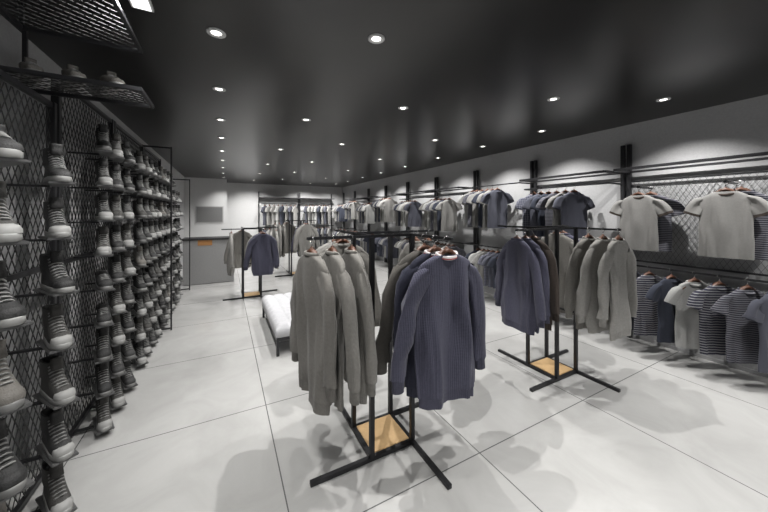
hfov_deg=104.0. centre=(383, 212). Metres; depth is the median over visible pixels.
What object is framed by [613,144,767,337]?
wall rack
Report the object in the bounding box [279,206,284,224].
t-shirt
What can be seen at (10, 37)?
wall
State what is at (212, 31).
recessed light
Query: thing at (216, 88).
recessed light
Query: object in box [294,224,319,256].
sweater
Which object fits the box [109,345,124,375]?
sneaker
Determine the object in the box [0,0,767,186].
ceiling
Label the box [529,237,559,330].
sweater
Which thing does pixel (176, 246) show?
sneaker
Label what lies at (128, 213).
sneaker
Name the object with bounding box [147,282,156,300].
sneaker
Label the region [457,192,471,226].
t-shirt
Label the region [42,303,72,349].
sneaker
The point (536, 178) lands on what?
wall rack
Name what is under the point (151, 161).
sneaker
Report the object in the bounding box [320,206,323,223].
t-shirt
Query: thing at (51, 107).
shoe rack
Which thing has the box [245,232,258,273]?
sweater
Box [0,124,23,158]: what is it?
sneaker
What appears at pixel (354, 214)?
t-shirt
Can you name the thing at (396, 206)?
t-shirt
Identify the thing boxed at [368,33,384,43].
recessed light
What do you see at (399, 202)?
t-shirt
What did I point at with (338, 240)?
clothes hanger
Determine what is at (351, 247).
clothes hanger
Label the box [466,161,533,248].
wall rack
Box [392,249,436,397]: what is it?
sweater
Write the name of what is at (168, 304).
sneaker
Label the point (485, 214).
t-shirt
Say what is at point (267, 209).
t-shirt
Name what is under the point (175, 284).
sneaker
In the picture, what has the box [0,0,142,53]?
shelf
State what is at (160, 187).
sneaker
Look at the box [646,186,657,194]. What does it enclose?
clothes hanger
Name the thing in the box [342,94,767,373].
wall
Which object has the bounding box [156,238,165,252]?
sneaker
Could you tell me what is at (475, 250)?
t-shirt
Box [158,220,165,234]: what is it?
sneaker
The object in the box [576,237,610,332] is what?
sweater
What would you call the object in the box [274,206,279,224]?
t-shirt
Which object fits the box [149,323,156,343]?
sneaker
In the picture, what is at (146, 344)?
sneaker
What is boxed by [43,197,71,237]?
sneaker
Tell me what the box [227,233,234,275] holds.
sweater
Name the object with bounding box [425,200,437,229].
t-shirt
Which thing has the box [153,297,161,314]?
sneaker
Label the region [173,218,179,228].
sneaker
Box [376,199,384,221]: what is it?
t-shirt
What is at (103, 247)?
sneaker
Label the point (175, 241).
sneaker
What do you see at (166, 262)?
sneaker
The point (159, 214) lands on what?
sneaker
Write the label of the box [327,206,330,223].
t-shirt
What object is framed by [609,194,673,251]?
t-shirt
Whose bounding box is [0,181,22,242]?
sneaker
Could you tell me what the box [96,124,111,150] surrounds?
sneaker
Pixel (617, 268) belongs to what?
sweater
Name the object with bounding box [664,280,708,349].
t-shirt
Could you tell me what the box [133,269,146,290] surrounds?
sneaker
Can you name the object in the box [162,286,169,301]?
sneaker
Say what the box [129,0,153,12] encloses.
recessed light
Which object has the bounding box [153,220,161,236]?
sneaker
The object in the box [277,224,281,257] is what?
sweater
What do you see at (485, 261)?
t-shirt
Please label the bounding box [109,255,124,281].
sneaker
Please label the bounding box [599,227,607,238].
clothes hanger
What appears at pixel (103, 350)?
sneaker
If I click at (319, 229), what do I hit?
t-shirt
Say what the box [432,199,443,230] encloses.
t-shirt
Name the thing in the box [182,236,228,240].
countertop
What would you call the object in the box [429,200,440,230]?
t-shirt
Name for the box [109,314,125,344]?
sneaker
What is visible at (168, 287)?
sneaker
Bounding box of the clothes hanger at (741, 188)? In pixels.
[734,180,750,190]
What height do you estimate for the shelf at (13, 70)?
0.403 m
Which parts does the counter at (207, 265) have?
wooden plate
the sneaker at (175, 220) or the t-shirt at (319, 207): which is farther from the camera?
the t-shirt at (319, 207)
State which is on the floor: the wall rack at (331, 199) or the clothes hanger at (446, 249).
the wall rack at (331, 199)
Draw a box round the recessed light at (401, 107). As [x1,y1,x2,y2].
[398,106,407,109]
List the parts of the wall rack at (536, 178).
post, hanging rail, post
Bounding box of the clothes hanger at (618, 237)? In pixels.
[614,228,622,240]
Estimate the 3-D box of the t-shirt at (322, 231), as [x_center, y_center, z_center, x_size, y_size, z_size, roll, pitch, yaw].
[-2.587,1.009,12.717,0.110,0.761,0.672,0,0,0]
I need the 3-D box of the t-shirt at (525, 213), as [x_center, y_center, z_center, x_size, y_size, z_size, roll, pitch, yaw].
[2.365,0.026,4.725,0.620,0.652,0.095,0,0,-3]
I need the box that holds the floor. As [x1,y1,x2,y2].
[6,253,767,511]
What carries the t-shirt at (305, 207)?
hanging from the clothes hanger
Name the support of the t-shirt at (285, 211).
hanging from the clothes hanger
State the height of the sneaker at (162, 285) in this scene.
0.204 m
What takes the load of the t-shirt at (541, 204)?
hanging from the clothes hanger
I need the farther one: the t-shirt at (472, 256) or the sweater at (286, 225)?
the sweater at (286, 225)
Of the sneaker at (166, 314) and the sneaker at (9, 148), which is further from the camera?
the sneaker at (166, 314)
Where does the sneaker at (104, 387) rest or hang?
on the shoe rack at (58, 100)
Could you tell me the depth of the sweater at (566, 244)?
3.29 m
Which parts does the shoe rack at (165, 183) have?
rail, panel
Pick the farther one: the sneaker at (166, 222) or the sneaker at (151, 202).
the sneaker at (166, 222)
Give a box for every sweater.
[224,231,251,267]
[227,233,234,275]
[243,233,277,275]
[244,233,279,266]
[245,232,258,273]
[272,224,276,236]
[273,231,279,268]
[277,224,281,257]
[281,223,295,252]
[282,224,286,256]
[290,250,336,415]
[291,224,315,255]
[293,224,316,256]
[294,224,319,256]
[316,240,331,253]
[319,240,380,326]
[321,249,360,411]
[342,248,376,403]
[375,247,425,387]
[390,251,485,409]
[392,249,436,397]
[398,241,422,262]
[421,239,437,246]
[494,238,545,334]
[521,238,549,333]
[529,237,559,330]
[541,233,573,314]
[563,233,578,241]
[564,236,595,329]
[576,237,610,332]
[596,238,637,340]
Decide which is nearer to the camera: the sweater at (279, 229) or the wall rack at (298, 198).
the sweater at (279, 229)
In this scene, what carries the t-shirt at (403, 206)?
hanging from the clothes hanger
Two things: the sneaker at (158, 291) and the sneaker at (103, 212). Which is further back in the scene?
the sneaker at (158, 291)
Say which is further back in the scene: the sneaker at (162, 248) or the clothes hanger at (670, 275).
the sneaker at (162, 248)
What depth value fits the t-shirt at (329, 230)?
12.73 m
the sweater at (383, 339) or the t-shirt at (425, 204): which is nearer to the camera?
the sweater at (383, 339)
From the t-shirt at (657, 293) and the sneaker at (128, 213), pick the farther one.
the t-shirt at (657, 293)
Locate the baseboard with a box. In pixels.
[375,258,767,377]
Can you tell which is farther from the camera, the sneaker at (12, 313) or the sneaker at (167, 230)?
the sneaker at (167, 230)
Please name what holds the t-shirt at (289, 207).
hanging from the clothes hanger
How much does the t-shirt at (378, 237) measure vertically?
0.612 m
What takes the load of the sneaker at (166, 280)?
on the shoe rack at (165, 183)
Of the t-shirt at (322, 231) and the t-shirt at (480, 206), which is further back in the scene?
the t-shirt at (322, 231)
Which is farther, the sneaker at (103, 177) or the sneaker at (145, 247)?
the sneaker at (145, 247)
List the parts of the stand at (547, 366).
arm, post, arm, post, arm, board, post, post, arm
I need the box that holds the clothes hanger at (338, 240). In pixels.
[335,229,348,242]
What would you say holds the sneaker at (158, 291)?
on the shoe rack at (142, 172)
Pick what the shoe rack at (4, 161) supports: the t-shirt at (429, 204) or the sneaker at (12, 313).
the sneaker at (12, 313)
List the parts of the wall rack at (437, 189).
post, hanging rail, hanging rail, post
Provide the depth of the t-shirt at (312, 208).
12.33 m
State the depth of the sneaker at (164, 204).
4.45 m
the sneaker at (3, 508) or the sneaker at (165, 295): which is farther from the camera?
the sneaker at (165, 295)
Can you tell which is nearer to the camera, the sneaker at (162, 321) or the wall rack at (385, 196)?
the sneaker at (162, 321)
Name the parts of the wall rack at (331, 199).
shelf panel, post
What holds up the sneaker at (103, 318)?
on the shoe rack at (58, 100)
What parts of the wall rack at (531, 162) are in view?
post, hanging rail, hanging rail, post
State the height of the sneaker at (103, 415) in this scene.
0.204 m
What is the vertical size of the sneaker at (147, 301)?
0.204 m
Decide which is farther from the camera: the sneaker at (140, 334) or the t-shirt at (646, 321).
the t-shirt at (646, 321)
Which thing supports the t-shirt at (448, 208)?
hanging from the clothes hanger
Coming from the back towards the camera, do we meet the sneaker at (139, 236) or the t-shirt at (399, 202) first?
the t-shirt at (399, 202)
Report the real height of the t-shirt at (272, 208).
0.757 m
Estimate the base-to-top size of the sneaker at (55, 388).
0.208 m
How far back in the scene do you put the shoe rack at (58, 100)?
2.26 m
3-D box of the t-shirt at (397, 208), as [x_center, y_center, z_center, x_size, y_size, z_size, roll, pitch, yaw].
[0.625,0.026,8.003,0.621,0.652,0.102,0,0,-2]
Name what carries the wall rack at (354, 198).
on the floor
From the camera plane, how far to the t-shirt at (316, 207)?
12.43 m
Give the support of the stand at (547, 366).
on the floor
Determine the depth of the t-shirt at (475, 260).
5.51 m
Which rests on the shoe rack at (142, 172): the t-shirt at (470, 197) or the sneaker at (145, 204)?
the sneaker at (145, 204)
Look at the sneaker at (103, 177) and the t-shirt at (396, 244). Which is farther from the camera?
the t-shirt at (396, 244)
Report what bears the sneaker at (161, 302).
on the shoe rack at (165, 183)
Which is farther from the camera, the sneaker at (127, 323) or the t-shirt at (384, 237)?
the t-shirt at (384, 237)
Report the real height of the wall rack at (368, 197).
2.480 m
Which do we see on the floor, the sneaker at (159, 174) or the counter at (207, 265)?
the counter at (207, 265)
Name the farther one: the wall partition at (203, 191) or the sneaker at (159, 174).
the wall partition at (203, 191)
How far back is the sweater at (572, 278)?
2.78 m
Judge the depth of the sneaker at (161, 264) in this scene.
4.18 m
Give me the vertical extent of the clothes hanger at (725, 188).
0.216 m
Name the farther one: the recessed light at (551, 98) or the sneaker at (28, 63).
the recessed light at (551, 98)
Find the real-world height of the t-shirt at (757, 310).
0.692 m
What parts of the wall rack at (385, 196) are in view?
post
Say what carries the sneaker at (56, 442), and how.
on the shoe rack at (51, 107)
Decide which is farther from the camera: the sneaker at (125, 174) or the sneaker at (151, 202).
the sneaker at (151, 202)
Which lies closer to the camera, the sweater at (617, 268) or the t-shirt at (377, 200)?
the sweater at (617, 268)
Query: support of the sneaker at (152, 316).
on the shoe rack at (142, 172)
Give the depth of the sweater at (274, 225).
7.53 m
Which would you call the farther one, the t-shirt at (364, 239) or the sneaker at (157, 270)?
the t-shirt at (364, 239)
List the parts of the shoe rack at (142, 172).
post, panel, rail, post, rail, post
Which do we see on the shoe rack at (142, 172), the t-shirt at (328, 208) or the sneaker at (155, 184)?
the sneaker at (155, 184)
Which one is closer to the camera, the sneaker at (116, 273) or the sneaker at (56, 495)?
the sneaker at (56, 495)
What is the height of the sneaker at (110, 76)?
0.122 m
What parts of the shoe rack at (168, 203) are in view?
post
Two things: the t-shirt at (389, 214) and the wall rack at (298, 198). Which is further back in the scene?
the wall rack at (298, 198)
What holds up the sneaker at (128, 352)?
on the shoe rack at (58, 100)
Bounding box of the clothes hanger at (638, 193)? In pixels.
[633,186,644,194]
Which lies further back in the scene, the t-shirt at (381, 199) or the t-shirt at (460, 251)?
the t-shirt at (381, 199)
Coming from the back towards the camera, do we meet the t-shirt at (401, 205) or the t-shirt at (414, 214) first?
the t-shirt at (401, 205)
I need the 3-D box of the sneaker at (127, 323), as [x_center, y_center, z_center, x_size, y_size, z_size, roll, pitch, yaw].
[-2.358,0.948,2.753,0.284,0.204,0.084,0,0,41]
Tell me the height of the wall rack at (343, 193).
2.480 m
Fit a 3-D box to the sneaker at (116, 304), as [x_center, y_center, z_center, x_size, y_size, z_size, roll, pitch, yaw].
[-2.221,0.698,2.484,0.284,0.204,0.084,0,0,35]
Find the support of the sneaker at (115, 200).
on the shoe rack at (58, 100)
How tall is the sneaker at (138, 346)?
0.204 m
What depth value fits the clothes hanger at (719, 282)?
2.94 m
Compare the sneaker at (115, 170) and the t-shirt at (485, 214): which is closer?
the sneaker at (115, 170)
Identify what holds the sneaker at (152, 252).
on the shoe rack at (142, 172)
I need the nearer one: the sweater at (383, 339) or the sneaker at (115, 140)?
the sweater at (383, 339)
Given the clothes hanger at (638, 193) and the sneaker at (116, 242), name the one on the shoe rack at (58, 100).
the sneaker at (116, 242)
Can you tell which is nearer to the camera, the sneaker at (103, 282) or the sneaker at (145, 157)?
the sneaker at (103, 282)
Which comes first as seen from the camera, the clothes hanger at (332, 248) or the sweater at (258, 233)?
the clothes hanger at (332, 248)
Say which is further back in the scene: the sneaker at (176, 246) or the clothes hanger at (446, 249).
the sneaker at (176, 246)
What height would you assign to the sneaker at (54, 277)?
0.208 m
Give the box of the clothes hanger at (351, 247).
[347,234,355,249]
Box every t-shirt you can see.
[260,206,266,224]
[265,205,271,224]
[269,206,275,224]
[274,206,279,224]
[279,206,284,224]
[283,206,288,221]
[288,206,292,224]
[291,206,297,224]
[303,206,307,222]
[307,206,311,223]
[311,206,313,223]
[313,206,317,223]
[316,206,320,223]
[317,228,321,245]
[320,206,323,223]
[320,228,324,244]
[323,206,327,223]
[324,228,327,243]
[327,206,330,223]
[327,228,330,240]
[336,206,347,221]
[347,202,361,218]
[354,205,360,222]
[359,204,365,222]
[362,204,375,223]
[363,234,377,252]
[371,200,378,221]
[373,199,380,221]
[375,199,381,221]
[375,237,379,255]
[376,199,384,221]
[376,237,383,256]
[378,199,386,221]
[378,237,386,256]
[380,199,397,221]
[380,237,387,257]
[382,237,399,257]
[392,202,401,225]
[393,202,403,225]
[394,239,404,255]
[396,202,405,225]
[398,202,407,225]
[400,201,410,226]
[404,201,422,226]
[419,200,429,229]
[422,200,434,229]
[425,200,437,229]
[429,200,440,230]
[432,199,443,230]
[435,199,462,230]
[448,246,466,256]
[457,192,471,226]
[462,191,475,226]
[465,249,478,265]
[466,191,481,226]
[468,250,483,271]
[471,190,485,227]
[472,251,488,283]
[476,190,491,227]
[477,251,492,285]
[480,190,513,227]
[481,252,498,286]
[487,253,499,287]
[515,194,534,234]
[521,194,542,235]
[530,193,548,236]
[536,193,558,233]
[545,192,565,232]
[552,192,594,237]
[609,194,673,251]
[631,271,640,329]
[633,274,661,335]
[645,277,683,342]
[649,194,685,251]
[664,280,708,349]
[683,190,767,259]
[686,283,734,355]
[710,287,764,363]
[739,190,767,259]
[742,292,767,372]
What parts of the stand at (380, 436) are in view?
arm, post, arm, post, board, post, arm, post, arm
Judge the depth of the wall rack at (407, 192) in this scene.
7.77 m
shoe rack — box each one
[0,69,79,511]
[0,157,34,503]
[51,79,137,437]
[114,121,171,366]
[144,147,176,326]
[161,179,189,302]
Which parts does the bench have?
frame rail, leg, frame rail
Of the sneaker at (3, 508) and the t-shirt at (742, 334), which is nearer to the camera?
the sneaker at (3, 508)
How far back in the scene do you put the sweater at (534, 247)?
2.42 m
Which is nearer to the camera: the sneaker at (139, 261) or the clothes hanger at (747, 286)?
the clothes hanger at (747, 286)
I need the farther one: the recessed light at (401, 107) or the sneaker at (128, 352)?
the recessed light at (401, 107)
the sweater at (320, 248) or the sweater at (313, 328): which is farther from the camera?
the sweater at (320, 248)
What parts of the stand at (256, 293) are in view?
arm, post, board, post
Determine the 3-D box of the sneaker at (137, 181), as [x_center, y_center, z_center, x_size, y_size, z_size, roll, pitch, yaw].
[-2.573,-0.302,3.160,0.284,0.204,0.084,0,0,39]
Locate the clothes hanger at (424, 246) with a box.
[417,233,430,250]
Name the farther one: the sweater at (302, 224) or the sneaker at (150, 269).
the sweater at (302, 224)
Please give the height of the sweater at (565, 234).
0.866 m
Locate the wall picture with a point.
(204, 214)
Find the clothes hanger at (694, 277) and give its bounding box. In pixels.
[682,271,700,288]
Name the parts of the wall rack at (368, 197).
post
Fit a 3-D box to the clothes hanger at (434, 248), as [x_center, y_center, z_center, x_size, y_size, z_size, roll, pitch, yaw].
[0.316,0.241,1.861,0.348,0.216,0.036,0,0,-28]
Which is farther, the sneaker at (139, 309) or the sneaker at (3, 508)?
the sneaker at (139, 309)
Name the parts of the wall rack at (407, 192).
post, post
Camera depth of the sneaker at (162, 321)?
4.16 m
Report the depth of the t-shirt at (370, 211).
9.99 m
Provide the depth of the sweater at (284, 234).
7.41 m
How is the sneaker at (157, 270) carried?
on the shoe rack at (142, 172)
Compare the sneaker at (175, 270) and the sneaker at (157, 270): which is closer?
the sneaker at (157, 270)
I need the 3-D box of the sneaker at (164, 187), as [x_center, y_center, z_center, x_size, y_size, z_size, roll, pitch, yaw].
[-3.270,-0.302,4.463,0.284,0.204,0.084,0,0,41]
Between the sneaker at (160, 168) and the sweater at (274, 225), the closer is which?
the sneaker at (160, 168)
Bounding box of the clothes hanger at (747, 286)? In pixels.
[740,278,755,289]
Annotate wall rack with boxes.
[258,192,300,231]
[299,193,333,234]
[337,193,347,228]
[345,189,367,231]
[358,186,384,261]
[378,182,406,262]
[395,177,435,241]
[423,171,475,250]
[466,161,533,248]
[519,145,625,199]
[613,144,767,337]
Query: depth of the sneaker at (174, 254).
5.26 m
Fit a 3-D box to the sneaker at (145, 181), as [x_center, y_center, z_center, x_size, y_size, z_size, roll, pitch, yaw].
[-2.708,-0.302,3.403,0.284,0.204,0.084,0,0,38]
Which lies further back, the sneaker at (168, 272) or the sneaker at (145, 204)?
the sneaker at (168, 272)
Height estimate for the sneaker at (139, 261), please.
0.204 m
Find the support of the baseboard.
attached to the wall at (740, 127)
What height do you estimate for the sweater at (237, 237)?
0.762 m
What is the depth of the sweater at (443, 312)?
1.72 m
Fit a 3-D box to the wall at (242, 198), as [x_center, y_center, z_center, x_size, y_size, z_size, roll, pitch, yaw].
[-4.471,0.225,12.184,6.040,2.750,0.120,0,0,-28]
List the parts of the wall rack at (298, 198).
post, shelf panel, hanging rail, post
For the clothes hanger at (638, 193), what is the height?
0.216 m
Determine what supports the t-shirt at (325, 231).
hanging from the clothes hanger
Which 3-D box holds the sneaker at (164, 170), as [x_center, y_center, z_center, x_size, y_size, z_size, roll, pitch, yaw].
[-3.266,-0.552,4.468,0.284,0.204,0.084,0,0,45]
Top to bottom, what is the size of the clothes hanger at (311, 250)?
0.216 m
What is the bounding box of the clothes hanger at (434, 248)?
[427,235,441,252]
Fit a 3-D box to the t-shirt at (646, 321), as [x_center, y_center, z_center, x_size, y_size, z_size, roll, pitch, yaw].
[3.047,1.046,3.434,0.611,0.692,0.100,0,0,-1]
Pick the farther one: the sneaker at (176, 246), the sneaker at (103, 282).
the sneaker at (176, 246)
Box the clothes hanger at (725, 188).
[716,180,734,191]
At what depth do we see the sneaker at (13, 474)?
1.06 m
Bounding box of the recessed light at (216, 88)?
[212,86,225,91]
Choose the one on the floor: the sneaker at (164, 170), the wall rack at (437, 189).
the wall rack at (437, 189)
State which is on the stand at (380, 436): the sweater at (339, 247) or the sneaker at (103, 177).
the sweater at (339, 247)
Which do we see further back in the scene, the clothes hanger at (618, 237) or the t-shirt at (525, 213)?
the t-shirt at (525, 213)
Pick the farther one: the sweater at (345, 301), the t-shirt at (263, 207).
the t-shirt at (263, 207)
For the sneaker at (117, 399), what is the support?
on the shoe rack at (58, 100)
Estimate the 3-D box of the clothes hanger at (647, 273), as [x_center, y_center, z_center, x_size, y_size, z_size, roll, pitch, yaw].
[3.042,0.711,3.443,0.348,0.216,0.036,0,0,-1]
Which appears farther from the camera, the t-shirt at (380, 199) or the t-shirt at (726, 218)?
the t-shirt at (380, 199)
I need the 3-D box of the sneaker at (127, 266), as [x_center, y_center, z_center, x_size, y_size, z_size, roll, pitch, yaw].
[-2.358,0.448,2.754,0.284,0.204,0.084,0,0,38]
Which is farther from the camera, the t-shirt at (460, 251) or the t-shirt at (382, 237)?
the t-shirt at (382, 237)
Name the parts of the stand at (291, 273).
post, post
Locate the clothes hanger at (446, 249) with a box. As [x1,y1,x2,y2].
[438,236,455,254]
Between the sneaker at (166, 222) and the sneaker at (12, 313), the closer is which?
the sneaker at (12, 313)
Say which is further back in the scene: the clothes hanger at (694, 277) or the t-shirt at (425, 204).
the t-shirt at (425, 204)
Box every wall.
[0,14,184,459]
[227,183,341,241]
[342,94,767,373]
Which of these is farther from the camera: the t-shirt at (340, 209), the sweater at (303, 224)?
the t-shirt at (340, 209)
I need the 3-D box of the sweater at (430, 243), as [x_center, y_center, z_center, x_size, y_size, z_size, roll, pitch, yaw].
[0.358,0.661,2.531,0.130,0.862,0.702,0,0,-26]
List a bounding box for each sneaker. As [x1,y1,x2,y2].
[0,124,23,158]
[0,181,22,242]
[0,260,26,327]
[0,339,25,414]
[0,417,27,499]
[0,501,7,511]
[19,57,43,84]
[39,355,75,404]
[40,250,75,293]
[40,407,74,461]
[42,143,71,181]
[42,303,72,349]
[42,461,72,511]
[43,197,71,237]
[61,64,86,90]
[95,158,112,184]
[95,192,112,219]
[95,270,112,290]
[95,361,112,396]
[95,396,111,431]
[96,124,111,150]
[96,226,111,254]
[96,303,111,325]
[96,326,111,361]
[100,71,124,94]
[108,284,125,312]
[109,224,124,250]
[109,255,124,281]
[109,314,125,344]
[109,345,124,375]
[109,376,124,407]
[110,133,123,156]
[110,164,123,187]
[110,194,123,218]
[119,141,135,162]
[119,251,135,274]
[120,223,133,246]
[120,278,134,302]
[120,305,134,331]
[121,169,134,190]
[121,196,133,218]
[121,332,135,359]
[121,360,135,387]
[132,198,147,217]
[133,174,146,193]
[133,222,146,241]
[133,246,146,266]
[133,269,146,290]
[133,293,146,315]
[133,341,146,364]
[134,150,145,168]
[134,317,145,340]
[140,243,151,262]
[140,287,152,307]
[142,177,151,194]
[142,199,151,216]
[142,221,151,239]
[142,272,152,284]
[142,309,151,330]
[142,331,150,353]
[143,155,152,172]
[145,263,157,279]
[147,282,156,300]
[148,159,157,174]
[148,200,156,216]
[148,221,156,237]
[148,241,157,258]
[148,303,156,322]
[149,186,156,195]
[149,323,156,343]
[151,182,160,196]
[152,260,161,275]
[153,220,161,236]
[153,281,161,295]
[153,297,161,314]
[154,162,161,177]
[154,207,161,216]
[154,240,160,255]
[154,316,161,334]
[156,202,166,216]
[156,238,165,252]
[157,166,165,180]
[158,184,166,198]
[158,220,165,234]
[158,255,166,270]
[158,273,165,288]
[158,291,165,307]
[158,308,166,325]
[161,253,169,267]
[162,271,169,284]
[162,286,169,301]
[163,169,168,181]
[163,186,168,198]
[163,203,169,215]
[163,219,172,231]
[163,225,169,233]
[163,241,169,250]
[163,303,169,318]
[164,235,169,246]
[166,285,169,296]
[167,268,172,279]
[167,302,169,313]
[172,190,177,201]
[172,204,177,215]
[172,233,177,244]
[172,247,178,258]
[172,263,177,273]
[172,275,178,287]
[172,289,178,301]
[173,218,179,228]
[175,245,180,256]
[176,260,180,270]
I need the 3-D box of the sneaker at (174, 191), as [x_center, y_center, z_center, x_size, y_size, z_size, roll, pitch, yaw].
[-3.705,-0.302,5.298,0.084,0.204,0.284,0,0,-43]
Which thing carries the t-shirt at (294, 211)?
hanging from the clothes hanger
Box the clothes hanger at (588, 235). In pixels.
[585,227,592,237]
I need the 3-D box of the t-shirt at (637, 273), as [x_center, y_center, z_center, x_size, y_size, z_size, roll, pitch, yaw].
[2.965,1.046,3.584,0.621,0.692,0.102,0,0,-7]
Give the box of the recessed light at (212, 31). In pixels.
[206,27,225,38]
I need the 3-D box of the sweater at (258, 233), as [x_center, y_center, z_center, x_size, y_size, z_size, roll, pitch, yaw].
[-2.258,0.748,5.572,0.627,0.762,0.112,0,0,-34]
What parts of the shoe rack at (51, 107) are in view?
rail, panel, ledge arm, rail, rail, ledge arm, ledge arm, ledge arm, ledge arm, ledge arm, post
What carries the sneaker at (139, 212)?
on the shoe rack at (142, 172)
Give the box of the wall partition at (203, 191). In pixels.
[185,177,226,236]
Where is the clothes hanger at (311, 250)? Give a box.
[307,236,316,252]
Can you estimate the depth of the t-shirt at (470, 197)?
5.67 m
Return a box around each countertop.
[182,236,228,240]
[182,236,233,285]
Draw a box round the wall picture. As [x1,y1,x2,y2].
[196,206,222,222]
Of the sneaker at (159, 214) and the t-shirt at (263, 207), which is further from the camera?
the t-shirt at (263, 207)
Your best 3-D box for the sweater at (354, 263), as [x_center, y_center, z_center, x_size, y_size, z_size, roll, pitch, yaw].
[-0.198,0.659,1.888,0.107,0.866,0.700,0,0,-26]
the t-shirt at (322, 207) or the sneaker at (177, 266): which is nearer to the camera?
the sneaker at (177, 266)
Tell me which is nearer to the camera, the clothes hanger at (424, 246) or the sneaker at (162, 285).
the clothes hanger at (424, 246)
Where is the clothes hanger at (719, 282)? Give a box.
[712,274,726,285]
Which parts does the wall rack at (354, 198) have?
post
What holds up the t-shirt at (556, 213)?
hanging from the clothes hanger
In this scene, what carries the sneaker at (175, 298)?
on the shoe rack at (168, 203)
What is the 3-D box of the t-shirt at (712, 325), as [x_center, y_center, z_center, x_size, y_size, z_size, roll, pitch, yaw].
[3.303,1.046,2.955,0.620,0.692,0.097,0,0,1]
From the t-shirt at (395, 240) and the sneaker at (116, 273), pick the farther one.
the t-shirt at (395, 240)
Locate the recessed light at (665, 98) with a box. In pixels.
[656,97,670,101]
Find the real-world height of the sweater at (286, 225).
0.823 m
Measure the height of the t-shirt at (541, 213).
0.652 m
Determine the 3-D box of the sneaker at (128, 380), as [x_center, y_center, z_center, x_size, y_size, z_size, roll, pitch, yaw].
[-2.358,1.448,2.754,0.284,0.204,0.084,0,0,38]
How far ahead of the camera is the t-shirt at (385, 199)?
8.93 m
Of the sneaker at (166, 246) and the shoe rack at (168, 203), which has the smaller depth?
the sneaker at (166, 246)
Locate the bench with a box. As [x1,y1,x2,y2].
[262,292,291,356]
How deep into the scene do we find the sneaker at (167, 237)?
4.70 m
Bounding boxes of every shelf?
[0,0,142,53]
[0,31,153,108]
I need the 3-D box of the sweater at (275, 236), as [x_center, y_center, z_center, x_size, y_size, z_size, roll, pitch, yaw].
[-2.214,0.748,6.179,0.091,0.762,0.594,0,0,-26]
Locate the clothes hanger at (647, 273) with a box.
[643,266,653,275]
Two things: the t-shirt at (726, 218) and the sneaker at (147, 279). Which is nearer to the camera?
the t-shirt at (726, 218)
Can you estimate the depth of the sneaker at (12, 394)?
1.05 m
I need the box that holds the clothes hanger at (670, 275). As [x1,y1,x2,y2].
[666,268,676,278]
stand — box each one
[221,227,277,300]
[275,220,315,276]
[306,229,452,489]
[498,225,620,392]
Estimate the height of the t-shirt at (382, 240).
0.612 m
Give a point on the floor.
(214, 421)
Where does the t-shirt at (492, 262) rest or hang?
hanging from the clothes hanger
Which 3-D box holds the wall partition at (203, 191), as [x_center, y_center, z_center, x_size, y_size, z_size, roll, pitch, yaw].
[-5.914,0.225,9.994,1.200,2.750,0.200,0,0,-28]
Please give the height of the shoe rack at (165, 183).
2.500 m
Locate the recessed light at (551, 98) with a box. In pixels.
[547,97,559,100]
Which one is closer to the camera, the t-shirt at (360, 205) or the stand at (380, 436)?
the stand at (380, 436)
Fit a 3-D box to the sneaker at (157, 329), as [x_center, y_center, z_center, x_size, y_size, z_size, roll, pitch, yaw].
[-2.966,1.448,3.902,0.284,0.204,0.084,0,0,42]
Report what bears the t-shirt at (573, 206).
hanging from the clothes hanger
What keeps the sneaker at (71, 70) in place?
on the shelf at (13, 70)
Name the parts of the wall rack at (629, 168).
post, rail, panel, rail, hanging rail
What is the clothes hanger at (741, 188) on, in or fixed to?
hanging from the wall rack at (629, 168)
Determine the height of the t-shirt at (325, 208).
0.761 m
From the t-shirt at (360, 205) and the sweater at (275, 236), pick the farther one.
the t-shirt at (360, 205)
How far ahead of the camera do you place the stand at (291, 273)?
7.95 m
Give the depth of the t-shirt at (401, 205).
7.88 m
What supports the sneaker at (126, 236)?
on the shoe rack at (58, 100)
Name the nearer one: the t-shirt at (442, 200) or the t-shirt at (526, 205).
the t-shirt at (526, 205)
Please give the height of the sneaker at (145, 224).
0.204 m
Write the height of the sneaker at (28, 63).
0.122 m
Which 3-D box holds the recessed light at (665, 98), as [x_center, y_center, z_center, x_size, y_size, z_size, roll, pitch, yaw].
[2.828,-1.146,3.036,0.112,0.008,0.112,0,0,-28]
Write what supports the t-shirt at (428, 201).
hanging from the clothes hanger
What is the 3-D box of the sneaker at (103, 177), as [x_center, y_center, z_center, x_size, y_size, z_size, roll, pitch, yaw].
[-2.077,-0.302,2.223,0.284,0.204,0.084,0,0,42]
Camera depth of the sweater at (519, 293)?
2.54 m
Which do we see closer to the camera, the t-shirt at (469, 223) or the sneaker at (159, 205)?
the sneaker at (159, 205)
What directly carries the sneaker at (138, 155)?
on the shoe rack at (142, 172)
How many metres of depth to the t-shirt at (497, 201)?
5.34 m
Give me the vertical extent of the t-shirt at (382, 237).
0.608 m
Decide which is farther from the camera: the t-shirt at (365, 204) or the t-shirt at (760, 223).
the t-shirt at (365, 204)
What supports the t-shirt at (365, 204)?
hanging from the clothes hanger
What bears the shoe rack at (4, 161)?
on the floor
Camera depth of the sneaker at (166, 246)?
4.41 m
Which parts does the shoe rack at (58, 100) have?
post, rail, ledge arm, ledge arm, rail, ledge arm, ledge arm, ledge arm, ledge arm, ledge arm, ledge arm, panel, ledge arm, rail, ledge arm, post, ledge arm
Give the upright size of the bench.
0.344 m
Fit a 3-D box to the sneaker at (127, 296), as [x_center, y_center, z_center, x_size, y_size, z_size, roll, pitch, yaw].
[-2.361,0.698,2.749,0.284,0.204,0.084,0,0,38]
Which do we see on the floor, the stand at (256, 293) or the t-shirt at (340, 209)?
the stand at (256, 293)
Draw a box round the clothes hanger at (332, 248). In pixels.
[328,235,336,251]
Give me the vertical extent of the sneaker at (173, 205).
0.204 m

